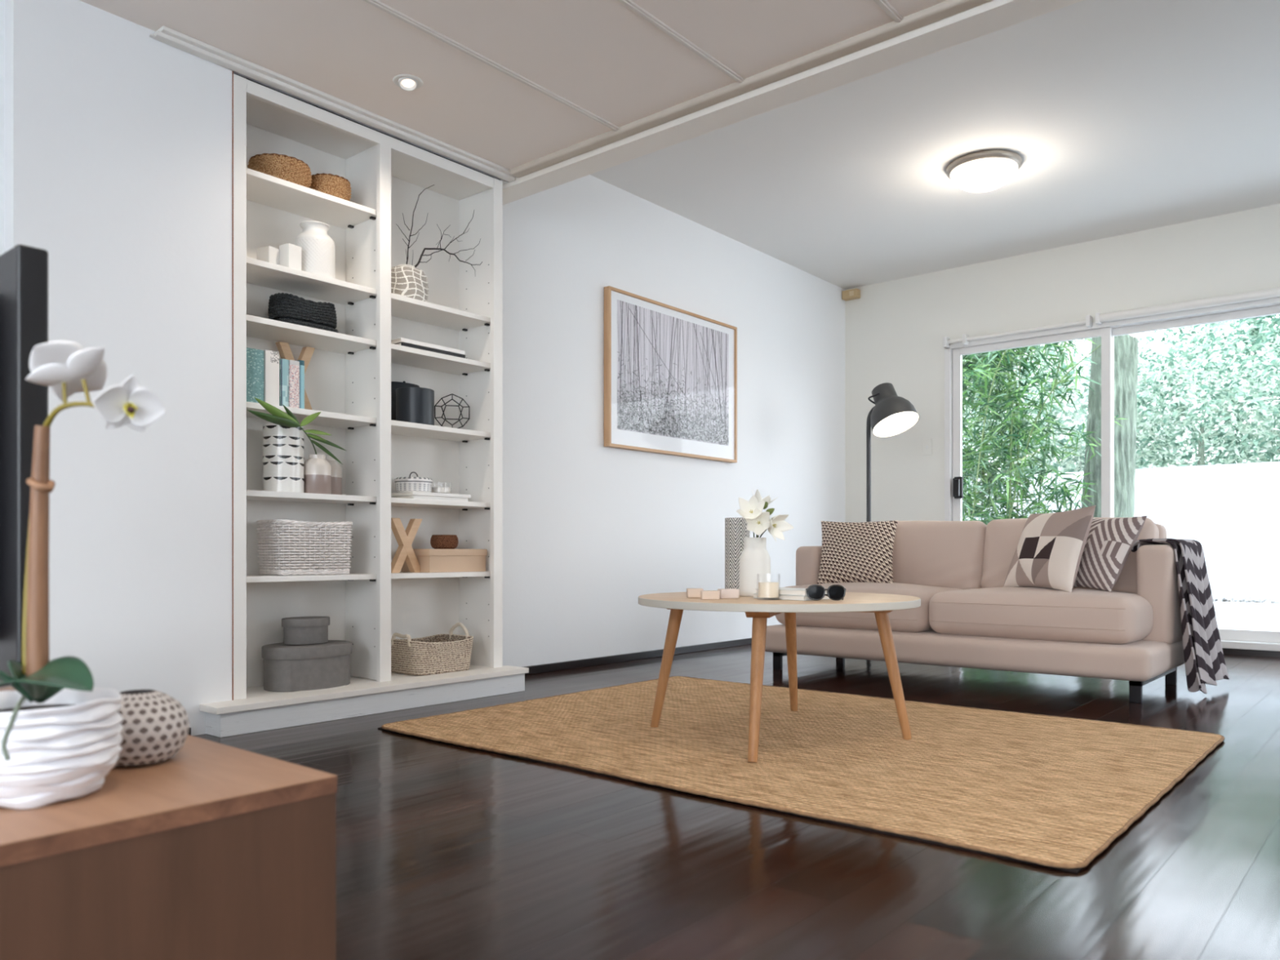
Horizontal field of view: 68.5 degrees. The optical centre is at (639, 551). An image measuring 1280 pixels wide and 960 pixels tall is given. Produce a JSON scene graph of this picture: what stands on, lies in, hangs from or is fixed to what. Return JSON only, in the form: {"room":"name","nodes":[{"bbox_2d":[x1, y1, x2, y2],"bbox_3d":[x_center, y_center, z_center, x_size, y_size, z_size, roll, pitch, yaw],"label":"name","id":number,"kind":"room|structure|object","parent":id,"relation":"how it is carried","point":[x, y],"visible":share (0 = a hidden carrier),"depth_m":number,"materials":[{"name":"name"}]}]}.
{"room":"living room","nodes":[
{"label":"living room","id":0,"kind":"room"},
{"bbox_2d":[0,0,844,735],"bbox_3d":[-1.258,-0.710,3.667,0.458,2.620,9.200,0,0,40],"label":"wall","id":1,"kind":"structure","parent":0,"point":[116,140],"depth_m":3.14,"materials":[{"name":"white paint"}]},
{"bbox_2d":[149,26,515,182],"bbox_3d":[-1.037,-1.636,3.529,0.056,0.028,1.523,0,0,40],"label":"trim","id":2,"kind":"structure","parent":1,"relation":"attached to","point":[168,36],"depth_m":3.38,"materials":[{"name":"white paint"}]},
{"bbox_2d":[524,637,751,675],"bbox_3d":[0.386,0.580,5.720,0.018,0.040,3.660,0,0,40],"label":"baseboard","id":3,"kind":"structure","parent":1,"relation":"attached to","point":[544,668],"depth_m":5.15,"materials":[{"name":"black"}]},
{"bbox_2d":[604,285,737,462],"bbox_3d":[0.210,-0.993,5.489,0.040,0.855,1.210,0,0,40],"label":"framed print","id":4,"kind":"object","parent":1,"relation":"attached to","point":[670,372],"visible":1,"depth_m":5.42,"materials":[{"name":"grey paper"}]},
{"bbox_2d":[79,0,947,169],"bbox_3d":[-0.228,-1.680,0.257,5.720,0.060,5.540,0,0,40],"label":"ceiling","id":5,"kind":"structure","parent":0,"point":[602,57],"depth_m":3.09,"materials":[{"name":"white paint"}]},
{"bbox_2d":[392,74,422,91],"bbox_3d":[-0.814,-1.645,3.298,0.104,0.030,0.104,0,0,40],"label":"recessed light","id":6,"kind":"object","parent":5,"relation":"in","point":[409,82],"visible":1,"depth_m":3.29,"materials":[{"name":"white paint"}]},
{"bbox_2d":[363,0,619,131],"bbox_3d":[-1.807,-1.645,1.611,0.026,0.011,5.345,0,0,40],"label":"trim","id":7,"kind":"structure","parent":5,"relation":"attached to","point":[376,3],"depth_m":3.14,"materials":[{"name":"white paint"}]},
{"bbox_2d":[617,0,744,83],"bbox_3d":[-1.363,-1.645,1.238,0.026,0.011,5.345,0,0,40],"label":"trim","id":8,"kind":"structure","parent":5,"relation":"attached to","point":[629,4],"depth_m":3.01,"materials":[{"name":"white paint"}]},
{"bbox_2d":[873,0,902,22],"bbox_3d":[-0.915,-1.645,0.862,0.026,0.011,5.345,0,0,40],"label":"trim","id":9,"kind":"structure","parent":5,"relation":"attached to","point":[884,5],"depth_m":2.85,"materials":[{"name":"white paint"}]},
{"bbox_2d":[192,644,1279,959],"bbox_3d":[0.868,0.650,1.882,5.890,0.100,9.200,0,0,40],"label":"floor","id":10,"kind":"structure","parent":0,"point":[445,851],"depth_m":1.85,"materials":[{"name":"brown wood"}]},
{"bbox_2d":[0,686,337,959],"bbox_3d":[-1.088,0.425,1.375,1.565,0.350,0.468,0,0,40],"label":"tv cabinet","id":11,"kind":"object","parent":10,"relation":"on","point":[211,850],"visible":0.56,"depth_m":0.94,"materials":[{"name":"brown wood"}]},
{"bbox_2d":[0,244,48,682],"bbox_3d":[-1.010,-0.049,1.344,0.844,0.598,0.200,0,0,40],"label":"television","id":12,"kind":"object","parent":11,"relation":"on","point":[24,269],"visible":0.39,"depth_m":1.07,"materials":[{"name":"black plastic"}]},
{"bbox_2d":[0,688,123,808],"bbox_3d":[-0.619,0.200,0.966,0.156,0.104,0.154,0,0,7],"label":"plant pot","id":13,"kind":"object","parent":11,"relation":"on","point":[62,747],"visible":0.98,"depth_m":0.92,"materials":[{"name":"white ceramic"}]},
{"bbox_2d":[0,340,165,760],"bbox_3d":[-0.597,-0.009,0.961,0.157,0.406,0.155,0,0,40],"label":"orchid","id":14,"kind":"object","parent":13,"relation":"in","point":[65,366],"visible":1,"depth_m":0.96,"materials":[{"name":"white plant"}]},
{"bbox_2d":[114,689,189,766],"bbox_3d":[-0.599,0.208,1.120,0.112,0.084,0.112,0,0,-28],"label":"vase","id":15,"kind":"object","parent":11,"relation":"on","point":[155,724],"visible":0.7,"depth_m":1.09,"materials":[{"name":"ceramic"}]},
{"bbox_2d":[200,71,528,737],"bbox_3d":[-1.077,-0.511,3.668,0.415,2.222,1.365,0,0,40],"label":"bookcase","id":16,"kind":"object","parent":10,"relation":"on","point":[349,373],"visible":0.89,"depth_m":3.71,"materials":[{"name":"paint"}]},
{"bbox_2d":[246,347,263,403],"bbox_3d":[-1.405,-0.616,3.339,0.154,0.190,0.068,0,0,40],"label":"book","id":17,"kind":"object","parent":16,"relation":"on","point":[255,357],"visible":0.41,"depth_m":3.29,"materials":[{"name":"paper"}]},
{"bbox_2d":[257,245,279,265],"bbox_3d":[-1.349,-1.062,3.425,0.062,0.083,0.062,0,0,26],"label":"cube","id":18,"kind":"object","parent":16,"relation":"on","point":[269,254],"visible":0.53,"depth_m":3.40,"materials":[{"name":"white ceramic"}]},
{"bbox_2d":[263,350,279,405],"bbox_3d":[-1.361,-0.617,3.385,0.154,0.193,0.052,0,0,40],"label":"book","id":19,"kind":"object","parent":16,"relation":"on","point":[271,358],"visible":0.52,"depth_m":3.33,"materials":[{"name":"paper"}]},
{"bbox_2d":[247,153,311,187],"bbox_3d":[-1.327,-1.379,3.463,0.224,0.095,0.224,0,0,-34],"label":"basket","id":20,"kind":"object","parent":16,"relation":"on","point":[291,169],"visible":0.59,"depth_m":3.38,"materials":[{"name":"brown wicker"}]},
{"bbox_2d":[262,422,304,493],"bbox_3d":[-1.311,-0.341,3.459,0.142,0.250,0.142,0,0,40],"label":"vase","id":21,"kind":"object","parent":16,"relation":"on","point":[283,446],"visible":0.99,"depth_m":3.40,"materials":[{"name":"ceramic"}]},
{"bbox_2d":[247,397,346,464],"bbox_3d":[-1.236,-0.414,3.333,0.156,0.219,0.367,0,0,30],"label":"sprig","id":22,"kind":"object","parent":21,"relation":"in","point":[279,417],"visible":0.96,"depth_m":3.29,"materials":[{"name":"green plant"}]},
{"bbox_2d":[279,358,288,406],"bbox_3d":[-1.331,-0.607,3.424,0.149,0.172,0.031,0,0,40],"label":"book","id":23,"kind":"object","parent":16,"relation":"on","point":[283,363],"visible":0.38,"depth_m":3.37,"materials":[{"name":"paper"}]},
{"bbox_2d":[279,243,301,270],"bbox_3d":[-1.279,-1.069,3.439,0.056,0.098,0.056,0,0,33],"label":"cube","id":24,"kind":"object","parent":16,"relation":"on","point":[290,254],"visible":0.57,"depth_m":3.42,"materials":[{"name":"white ceramic"}]},
{"bbox_2d":[288,360,299,408],"bbox_3d":[-1.304,-0.607,3.448,0.149,0.172,0.038,0,0,40],"label":"book","id":25,"kind":"object","parent":16,"relation":"on","point":[294,366],"visible":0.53,"depth_m":3.40,"materials":[{"name":"paper"}]},
{"bbox_2d":[275,341,315,409],"bbox_3d":[-1.320,-0.656,3.604,0.030,0.272,0.149,0,0,40],"label":"letter","id":26,"kind":"object","parent":16,"relation":"on","point":[285,352],"visible":0.4,"depth_m":3.62,"materials":[{"name":"brown wood"}]},
{"bbox_2d":[297,360,304,408],"bbox_3d":[-1.288,-0.610,3.475,0.149,0.178,0.022,0,0,40],"label":"book","id":27,"kind":"object","parent":16,"relation":"on","point":[301,362],"visible":0.29,"depth_m":3.42,"materials":[{"name":"paper"}]},
{"bbox_2d":[267,292,338,333],"bbox_3d":[-1.263,-0.882,3.528,0.165,0.124,0.258,0,0,40],"label":"basket","id":28,"kind":"object","parent":16,"relation":"on","point":[282,307],"visible":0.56,"depth_m":3.45,"materials":[{"name":"black wicker"}]},
{"bbox_2d":[256,519,352,575],"bbox_3d":[-1.255,-0.017,3.526,0.212,0.202,0.307,0,0,40],"label":"wicker basket","id":29,"kind":"object","parent":16,"relation":"on","point":[293,530],"visible":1,"depth_m":3.45,"materials":[{"name":"white wicker"}]},
{"bbox_2d":[262,640,351,692],"bbox_3d":[-1.244,0.423,3.520,0.255,0.159,0.338,0,0,40],"label":"box","id":30,"kind":"object","parent":16,"relation":"on","point":[307,667],"visible":0.86,"depth_m":3.40,"materials":[{"name":"grey fabric"}]},
{"bbox_2d":[281,616,329,644],"bbox_3d":[-1.252,0.293,3.525,0.143,0.095,0.180,0,0,40],"label":"box","id":31,"kind":"object","parent":30,"relation":"on","point":[301,630],"visible":1,"depth_m":3.46,"materials":[{"name":"grey fabric"}]},
{"bbox_2d":[294,220,335,278],"bbox_3d":[-1.229,-1.127,3.553,0.145,0.213,0.145,0,0,40],"label":"ceramic jar","id":32,"kind":"object","parent":16,"relation":"on","point":[317,248],"visible":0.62,"depth_m":3.50,"materials":[{"name":"white ceramic"}]},
{"bbox_2d":[304,454,331,493],"bbox_3d":[-1.211,-0.289,3.527,0.100,0.148,0.100,0,0,40],"label":"bottle vase","id":33,"kind":"object","parent":16,"relation":"on","point":[317,470],"visible":0.84,"depth_m":3.49,"materials":[{"name":"ceramic"}]},
{"bbox_2d":[309,173,351,200],"bbox_3d":[-1.193,-1.379,3.611,0.162,0.095,0.162,0,0,16],"label":"bowl","id":34,"kind":"object","parent":16,"relation":"on","point":[335,185],"visible":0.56,"depth_m":3.55,"materials":[{"name":"brown wicker"}]},
{"bbox_2d":[325,456,342,494],"bbox_3d":[-1.209,-0.291,3.650,0.100,0.152,0.100,0,0,40],"label":"bottle vase","id":35,"kind":"object","parent":16,"relation":"on","point":[336,469],"visible":0.31,"depth_m":3.62,"materials":[{"name":"ceramic"}]},
{"bbox_2d":[391,381,419,420],"bbox_3d":[-0.997,-0.622,3.976,0.069,0.202,0.150,0,0,40],"label":"canister","id":36,"kind":"object","parent":16,"relation":"on","point":[394,385],"visible":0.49,"depth_m":3.92,"materials":[{"name":"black metal"}]},
{"bbox_2d":[391,517,422,573],"bbox_3d":[-0.963,-0.026,3.854,0.030,0.222,0.167,0,0,33],"label":"letter","id":37,"kind":"object","parent":16,"relation":"on","point":[405,552],"visible":0.85,"depth_m":3.84,"materials":[{"name":"brown wood"}]},
{"bbox_2d":[391,264,428,302],"bbox_3d":[-0.968,-1.099,3.883,0.184,0.156,0.184,0,0,-4],"label":"vase","id":38,"kind":"object","parent":16,"relation":"on","point":[406,280],"visible":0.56,"depth_m":3.81,"materials":[{"name":"grey ceramic"}]},
{"bbox_2d":[395,184,434,264],"bbox_3d":[-0.938,-1.376,3.930,0.070,0.411,0.246,0,0,40],"label":"branch","id":39,"kind":"object","parent":38,"relation":"in","point":[408,247],"visible":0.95,"depth_m":3.92,"materials":[{"name":"black wood"}]},
{"bbox_2d":[414,211,482,270],"bbox_3d":[-0.825,-1.332,4.027,0.333,0.307,0.058,0,0,-39],"label":"branch","id":40,"kind":"object","parent":38,"relation":"in","point":[451,241],"visible":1,"depth_m":4.01,"materials":[{"name":"black wood"}]},
{"bbox_2d":[395,386,434,425],"bbox_3d":[-0.929,-0.595,3.884,0.155,0.148,0.155,0,0,40],"label":"canister","id":41,"kind":"object","parent":16,"relation":"on","point":[413,404],"visible":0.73,"depth_m":3.82,"materials":[{"name":"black metal"}]},
{"bbox_2d":[391,495,467,501],"bbox_3d":[-0.901,-0.223,3.966,0.202,0.014,0.282,0,0,40],"label":"book","id":42,"kind":"object","parent":16,"relation":"on","point":[426,497],"visible":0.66,"depth_m":3.87,"materials":[{"name":"white paper"}]},
{"bbox_2d":[391,491,471,497],"bbox_3d":[-0.897,-0.237,3.967,0.207,0.014,0.300,0,0,40],"label":"book","id":43,"kind":"object","parent":42,"relation":"on","point":[407,493],"visible":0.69,"depth_m":3.87,"materials":[{"name":"white paper"}]},
{"bbox_2d":[394,471,432,492],"bbox_3d":[-0.944,-0.290,3.923,0.154,0.090,0.154,0,0,-22],"label":"pot","id":44,"kind":"object","parent":43,"relation":"on","point":[403,484],"visible":0.92,"depth_m":3.86,"materials":[{"name":"wicker"}]},
{"bbox_2d":[431,481,451,493],"bbox_3d":[-0.856,-0.271,4.028,0.096,0.052,0.096,0,0,40],"label":"glass candle","id":45,"kind":"object","parent":43,"relation":"on","point":[436,490],"visible":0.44,"depth_m":3.99,"materials":[{"name":"white wax"}]},
{"bbox_2d":[394,342,465,358],"bbox_3d":[-0.923,-0.831,3.947,0.192,0.018,0.325,0,0,40],"label":"book","id":46,"kind":"object","parent":16,"relation":"on","point":[401,343],"visible":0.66,"depth_m":3.87,"materials":[{"name":"black paper"}]},
{"bbox_2d":[391,337,465,355],"bbox_3d":[-0.923,-0.848,3.939,0.192,0.016,0.325,0,0,40],"label":"book","id":47,"kind":"object","parent":46,"relation":"on","point":[399,340],"visible":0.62,"depth_m":3.85,"materials":[{"name":"white paper"}]},
{"bbox_2d":[391,622,473,675],"bbox_3d":[-0.883,0.403,3.966,0.250,0.196,0.317,0,0,40],"label":"rope basket","id":48,"kind":"object","parent":16,"relation":"on","point":[437,654],"visible":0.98,"depth_m":3.87,"materials":[{"name":"fabric"}]},
{"bbox_2d":[400,548,487,572],"bbox_3d":[-0.844,0.036,4.043,0.204,0.097,0.310,0,0,40],"label":"lidded box","id":49,"kind":"object","parent":16,"relation":"on","point":[429,560],"visible":0.84,"depth_m":3.96,"materials":[{"name":"beige cardboard"}]},
{"bbox_2d":[430,534,458,549],"bbox_3d":[-0.837,-0.043,4.020,0.118,0.060,0.117,0,0,40],"label":"bowl","id":50,"kind":"object","parent":49,"relation":"on","point":[437,541],"visible":1,"depth_m":3.98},
{"bbox_2d":[434,393,470,428],"bbox_3d":[-0.804,-0.598,4.027,0.148,0.156,0.127,0,0,-11],"label":"wire dodecahedron","id":51,"kind":"object","parent":16,"relation":"on","point":[451,394],"visible":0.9,"depth_m":4.02,"materials":[{"name":"black metal"}]},
{"bbox_2d":[377,675,1224,872],"bbox_3d":[0.495,0.593,3.107,2.247,0.014,1.686,0,0,40],"label":"jute rug","id":52,"kind":"object","parent":10,"relation":"on","point":[1055,792],"visible":0.94,"depth_m":2.72,"materials":[{"name":"beige fabric"}]},
{"bbox_2d":[638,591,920,762],"bbox_3d":[0.444,0.368,3.057,0.900,0.447,0.900,0,0,40],"label":"coffee table","id":53,"kind":"object","parent":52,"relation":"on","point":[882,604],"visible":0.81,"depth_m":2.81,"materials":[{"name":"grey"}]},
{"bbox_2d":[686,588,703,597],"bbox_3d":[0.173,0.130,2.968,0.050,0.029,0.035,0,0,-3],"label":"stone block","id":54,"kind":"object","parent":53,"relation":"on","point":[691,593],"visible":0.76,"depth_m":2.95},
{"bbox_2d":[700,590,719,599],"bbox_3d":[0.212,0.131,2.848,0.054,0.027,0.036,0,0,-4],"label":"stone block","id":55,"kind":"object","parent":53,"relation":"on","point":[704,594],"visible":1,"depth_m":2.83,"materials":[{"name":"beige stone"}]},
{"bbox_2d":[717,588,738,598],"bbox_3d":[0.275,0.130,2.929,0.060,0.029,0.038,0,0,-14],"label":"stone block","id":56,"kind":"object","parent":53,"relation":"on","point":[724,593],"visible":0.86,"depth_m":2.91,"materials":[{"name":"beige stone"}]},
{"bbox_2d":[724,517,750,589],"bbox_3d":[0.338,0.013,3.262,0.086,0.262,0.086,0,0,40],"label":"vase","id":57,"kind":"object","parent":53,"relation":"on","point":[735,531],"visible":0.7,"depth_m":3.22,"materials":[{"name":"grey ceramic"}]},
{"bbox_2d":[738,537,770,596],"bbox_3d":[0.375,0.049,3.069,0.103,0.191,0.103,0,0,40],"label":"vase","id":58,"kind":"object","parent":53,"relation":"on","point":[754,559],"visible":0.88,"depth_m":3.03,"materials":[{"name":"white ceramic"}]},
{"bbox_2d":[736,494,764,537],"bbox_3d":[0.352,-0.095,3.015,0.083,0.179,0.080,0,0,-22],"label":"flower","id":59,"kind":"object","parent":58,"relation":"in","point":[746,507],"visible":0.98,"depth_m":3.04,"materials":[{"name":"white plant"}]},
{"bbox_2d":[743,507,769,537],"bbox_3d":[0.381,-0.073,3.016,0.084,0.136,0.073,0,0,40],"label":"flower","id":60,"kind":"object","parent":58,"relation":"in","point":[758,525],"visible":0.98,"depth_m":3.03,"materials":[{"name":"white plant"}]},
{"bbox_2d":[751,488,776,535],"bbox_3d":[0.407,-0.105,3.072,0.076,0.199,0.084,0,0,40],"label":"flower","id":61,"kind":"object","parent":58,"relation":"in","point":[757,495],"visible":0.45,"depth_m":3.05,"materials":[{"name":"white plant"}]},
{"bbox_2d":[757,502,774,537],"bbox_3d":[0.402,-0.089,3.057,0.060,0.166,0.041,0,0,40],"label":"buds","id":62,"kind":"object","parent":58,"relation":"in","point":[771,510],"visible":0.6,"depth_m":3.05,"materials":[{"name":"green plant"}]},
{"bbox_2d":[760,513,794,541],"bbox_3d":[0.425,-0.064,3.049,0.114,0.117,0.100,0,0,40],"label":"flower","id":63,"kind":"object","parent":58,"relation":"in","point":[778,525],"visible":0.79,"depth_m":3.05,"materials":[{"name":"white plant"}]},
{"bbox_2d":[756,573,780,599],"bbox_3d":[0.389,0.105,2.843,0.069,0.078,0.069,0,0,40],"label":"glass candle","id":64,"kind":"object","parent":53,"relation":"on","point":[766,589],"visible":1,"depth_m":2.82,"materials":[{"name":"beige wax"}]},
{"bbox_2d":[752,593,830,600],"bbox_3d":[0.473,0.137,2.903,0.147,0.014,0.200,0,0,-42],"label":"book","id":65,"kind":"object","parent":53,"relation":"on","point":[797,597],"visible":0.51,"depth_m":2.83,"materials":[{"name":"grey paper"}]},
{"bbox_2d":[755,587,827,595],"bbox_3d":[0.473,0.121,2.896,0.140,0.016,0.190,0,0,-44],"label":"book","id":66,"kind":"object","parent":65,"relation":"on","point":[784,591],"visible":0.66,"depth_m":2.83,"materials":[{"name":"white paper"}]},
{"bbox_2d":[804,584,846,600],"bbox_3d":[0.550,0.120,2.788,0.120,0.048,0.035,0,0,4],"label":"sunglasses","id":67,"kind":"object","parent":53,"relation":"on","point":[814,592],"visible":1,"depth_m":2.77,"materials":[{"name":"black plastic"}]},
{"bbox_2d":[866,382,919,521],"bbox_3d":[1.459,-0.211,5.694,0.459,1.622,0.301,0,0,40],"label":"floor lamp","id":68,"kind":"object","parent":10,"relation":"on","point":[891,415],"visible":0.85,"depth_m":5.69,"materials":[{"name":"black metal"}]},
{"bbox_2d":[764,517,1184,703],"bbox_3d":[1.593,0.215,4.598,1.829,0.769,1.006,0,0,40],"label":"sofa","id":69,"kind":"object","parent":10,"relation":"on","point":[966,616],"visible":0.75,"depth_m":4.17,"materials":[{"name":"fabric"}]},
{"bbox_2d":[817,520,897,583],"bbox_3d":[1.133,0.001,4.940,0.505,0.345,0.218,0,0,40],"label":"cushion","id":70,"kind":"object","parent":69,"relation":"on","point":[851,552],"visible":1,"depth_m":4.87,"materials":[{"name":"beige fabric"}]},
{"bbox_2d":[775,582,961,632],"bbox_3d":[1.187,0.279,4.810,0.839,0.250,0.669,0,0,40],"label":"seat cushion","id":71,"kind":"object","parent":69,"relation":"on","point":[917,620],"depth_m":4.53,"materials":[{"name":"fabric"}]},
{"bbox_2d":[866,520,986,589],"bbox_3d":[1.474,0.036,5.055,0.787,0.411,0.275,0,0,40],"label":"cushion","id":72,"kind":"object","parent":69,"relation":"on","point":[939,553],"depth_m":4.86,"materials":[{"name":"fabric"}]},
{"bbox_2d":[928,586,1153,644],"bbox_3d":[1.836,0.281,4.265,0.884,0.246,0.669,0,0,40],"label":"seat cushion","id":73,"kind":"object","parent":69,"relation":"on","point":[1122,615],"depth_m":3.99,"materials":[{"name":"fabric"}]},
{"bbox_2d":[1003,505,1096,592],"bbox_3d":[1.852,-0.015,4.242,0.219,0.380,0.446,0,0,-19],"label":"cushion","id":74,"kind":"object","parent":69,"relation":"on","point":[1048,553],"visible":1,"depth_m":4.15,"materials":[{"name":"beige fabric"}]},
{"bbox_2d":[980,517,1159,592],"bbox_3d":[2.067,0.036,4.558,0.780,0.411,0.274,0,0,40],"label":"cushion","id":75,"kind":"object","parent":69,"relation":"on","point":[999,539],"depth_m":4.65,"materials":[{"name":"fabric"}]},
{"bbox_2d":[1073,515,1147,591],"bbox_3d":[2.037,0.004,4.205,0.216,0.332,0.376,0,0,-19],"label":"cushion","id":76,"kind":"object","parent":69,"relation":"on","point":[1109,543],"visible":0.58,"depth_m":4.08,"materials":[{"name":"fabric"}]},
{"bbox_2d":[1131,537,1229,693],"bbox_3d":[2.373,0.267,4.133,0.320,0.651,0.595,0,0,40],"label":"throw blanket","id":77,"kind":"object","parent":69,"relation":"on","point":[1204,659],"visible":0.95,"depth_m":4.01,"materials":[{"name":"black fabric"}]},
{"bbox_2d":[502,0,1083,204],"bbox_3d":[1.508,-1.833,2.474,5.910,0.453,0.130,0,0,40],"label":"beam","id":78,"kind":"structure","parent":0,"point":[993,15],"depth_m":3.25,"materials":[{"name":"white paint"}]},
{"bbox_2d":[510,0,991,177],"bbox_3d":[1.537,-1.649,2.330,5.440,0.042,0.056,0,0,40],"label":"trim","id":79,"kind":"structure","parent":78,"relation":"attached to","point":[948,8],"depth_m":3.25,"materials":[{"name":"beige paint"}]},
{"bbox_2d":[590,0,1279,289],"bbox_3d":[2.730,-2.025,3.930,5.910,0.070,3.670,0,0,40],"label":"ceiling","id":80,"kind":"structure","parent":0,"point":[1121,117],"depth_m":4.64,"materials":[{"name":"white paint"}]},
{"bbox_2d":[946,149,1022,192],"bbox_3d":[1.764,-1.928,4.825,0.366,0.124,0.366,0,0,40],"label":"light","id":81,"kind":"object","parent":80,"relation":"attached to","point":[984,171],"visible":1,"depth_m":4.72,"materials":[{"name":"white glass"}]},
{"bbox_2d":[844,203,1279,522],"bbox_3d":[3.818,-0.710,5.320,5.790,2.620,0.140,0,0,40],"label":"wall","id":82,"kind":"structure","parent":0,"point":[895,332],"depth_m":6.51,"materials":[{"name":"white paint"}]},
{"bbox_2d":[841,288,860,301],"bbox_3d":[1.585,-1.933,7.058,0.125,0.065,0.068,0,0,40],"label":"sensor","id":83,"kind":"object","parent":82,"relation":"attached to","point":[852,294],"visible":1,"depth_m":7.03,"materials":[{"name":"beige plastic"}]},
{"bbox_2d":[942,315,1092,347],"bbox_3d":[2.500,-1.466,6.278,0.954,0.068,0.063,0,0,40],"label":"roller blind","id":84,"kind":"object","parent":82,"relation":"attached to","point":[966,339],"visible":1,"depth_m":6.26,"materials":[{"name":"white paint"}]},
{"bbox_2d":[944,297,1279,651],"bbox_3d":[3.393,-0.433,5.648,3.162,2.067,0.185,0,0,40],"label":"door","id":85,"kind":"structure","parent":82,"relation":"in","point":[1262,640],"depth_m":5.99,"materials":[{"name":"white paint"}]},
{"bbox_2d":[1095,287,1279,324],"bbox_3d":[3.512,-1.474,5.430,1.624,0.068,0.063,0,0,40],"label":"roller blind","id":86,"kind":"object","parent":82,"relation":"attached to","point":[1271,292],"visible":1,"depth_m":5.60,"materials":[{"name":"white fabric"}]},
{"bbox_2d":[1222,648,1279,657],"bbox_3d":[3.059,0.583,5.855,3.940,0.034,0.016,0,0,40],"label":"baseboard","id":87,"kind":"structure","parent":82,"relation":"attached to","point":[1225,651],"depth_m":5.44,"materials":[{"name":"black"}]},
{"label":"outside","id":88,"kind":"structure","parent":0,"visible":0},
{"bbox_3d":[12.664,0.645,22.871,70.000,0.150,28.680,0,0,40],"label":"ground","id":89,"kind":"structure","parent":88,"visible":0},
{"bbox_2d":[962,407,995,477],"bbox_3d":[5.294,-1.743,18.036,3.680,4.635,3.395,0,0,-37],"label":"tree","id":90,"kind":"object","parent":89,"relation":"on","point":[964,407],"visible":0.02,"depth_m":17.84,"materials":[{"name":"green plant"}]},
{"bbox_2d":[964,342,1088,476],"bbox_3d":[7.933,-2.276,20.405,4.177,5.704,4.528,0,0,10],"label":"tree","id":91,"kind":"object","parent":89,"relation":"on","point":[1063,343],"visible":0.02,"depth_m":19.52,"materials":[{"name":"green plant"}]},
{"bbox_2d":[962,337,1143,476],"bbox_3d":[5.384,-1.715,13.710,3.353,4.579,3.635,0,0,-9],"label":"hedge","id":92,"kind":"object","parent":89,"relation":"on","point":[1066,420],"visible":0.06,"depth_m":12.81,"materials":[{"name":"green plant"}]},
{"bbox_2d":[993,333,1206,475],"bbox_3d":[7.629,-1.766,15.929,3.264,4.682,3.420,0,0,-22],"label":"tree","id":93,"kind":"object","parent":89,"relation":"on","point":[1149,347],"visible":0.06,"depth_m":15.32,"materials":[{"name":"green plant"}]},
{"bbox_2d":[963,461,1279,602],"bbox_3d":[7.005,-0.180,9.904,30.000,1.560,0.180,0,0,40],"label":"wall","id":94,"kind":"structure","parent":89,"relation":"on","point":[1233,510],"depth_m":10.30,"materials":[{"name":"grey"}]},
{"bbox_2d":[1135,320,1279,468],"bbox_3d":[7.282,-1.290,11.994,2.724,3.729,2.600,0,0,6],"label":"hedge","id":95,"kind":"object","parent":89,"relation":"on","point":[1237,402],"visible":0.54,"depth_m":11.67,"materials":[{"name":"green plant"}]},
{"bbox_2d":[1135,315,1279,466],"bbox_3d":[11.005,-2.454,17.840,4.482,6.087,4.271,0,0,-8],"label":"tree","id":96,"kind":"object","parent":89,"relation":"on","point":[1180,331],"visible":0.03,"depth_m":17.46,"materials":[{"name":"green plant"}]},
{"bbox_2d":[1169,314,1279,465],"bbox_3d":[10.126,-2.153,13.885,3.845,5.480,4.035,0,0,20],"label":"tree","id":97,"kind":"object","parent":89,"relation":"on","point":[1265,335],"visible":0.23,"depth_m":14.03,"materials":[{"name":"green plant"}]},
{"bbox_2d":[1213,596,1279,603],"bbox_3d":[6.338,0.526,9.891,11.028,0.126,0.666,0,0,40],"label":"gravel","id":98,"kind":"object","parent":89,"relation":"on","point":[1242,599],"visible":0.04,"depth_m":9.89,"materials":[{"name":"gravel"}]},
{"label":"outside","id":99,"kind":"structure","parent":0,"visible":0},
{"bbox_2d":[1213,601,1279,614],"bbox_3d":[6.472,0.618,9.268,30.000,0.205,0.120,0,0,40],"label":"kerb","id":100,"kind":"object","parent":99,"point":[1220,606],"depth_m":9.48,"materials":[{"name":"white concrete"}]},
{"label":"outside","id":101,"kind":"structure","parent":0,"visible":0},
{"bbox_2d":[1215,612,1279,631],"bbox_3d":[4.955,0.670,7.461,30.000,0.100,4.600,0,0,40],"label":"ground","id":102,"kind":"structure","parent":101,"point":[1266,622],"depth_m":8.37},
{"bbox_2d":[962,337,1128,524],"bbox_3d":[2.938,-0.975,8.241,2.357,3.395,2.284,0,0,21],"label":"bamboo plant","id":103,"kind":"object","parent":102,"relation":"on","point":[986,370],"visible":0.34,"depth_m":7.93,"materials":[{"name":"green plant"}]},
{"bbox_2d":[1080,333,1137,517],"bbox_3d":[4.269,-2.613,8.390,8.522,6.465,6.724,0,0,40],"label":"tree","id":104,"kind":"object","parent":102,"relation":"on","point":[1125,347],"visible":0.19,"depth_m":8.09,"materials":[{"name":"green plant"}]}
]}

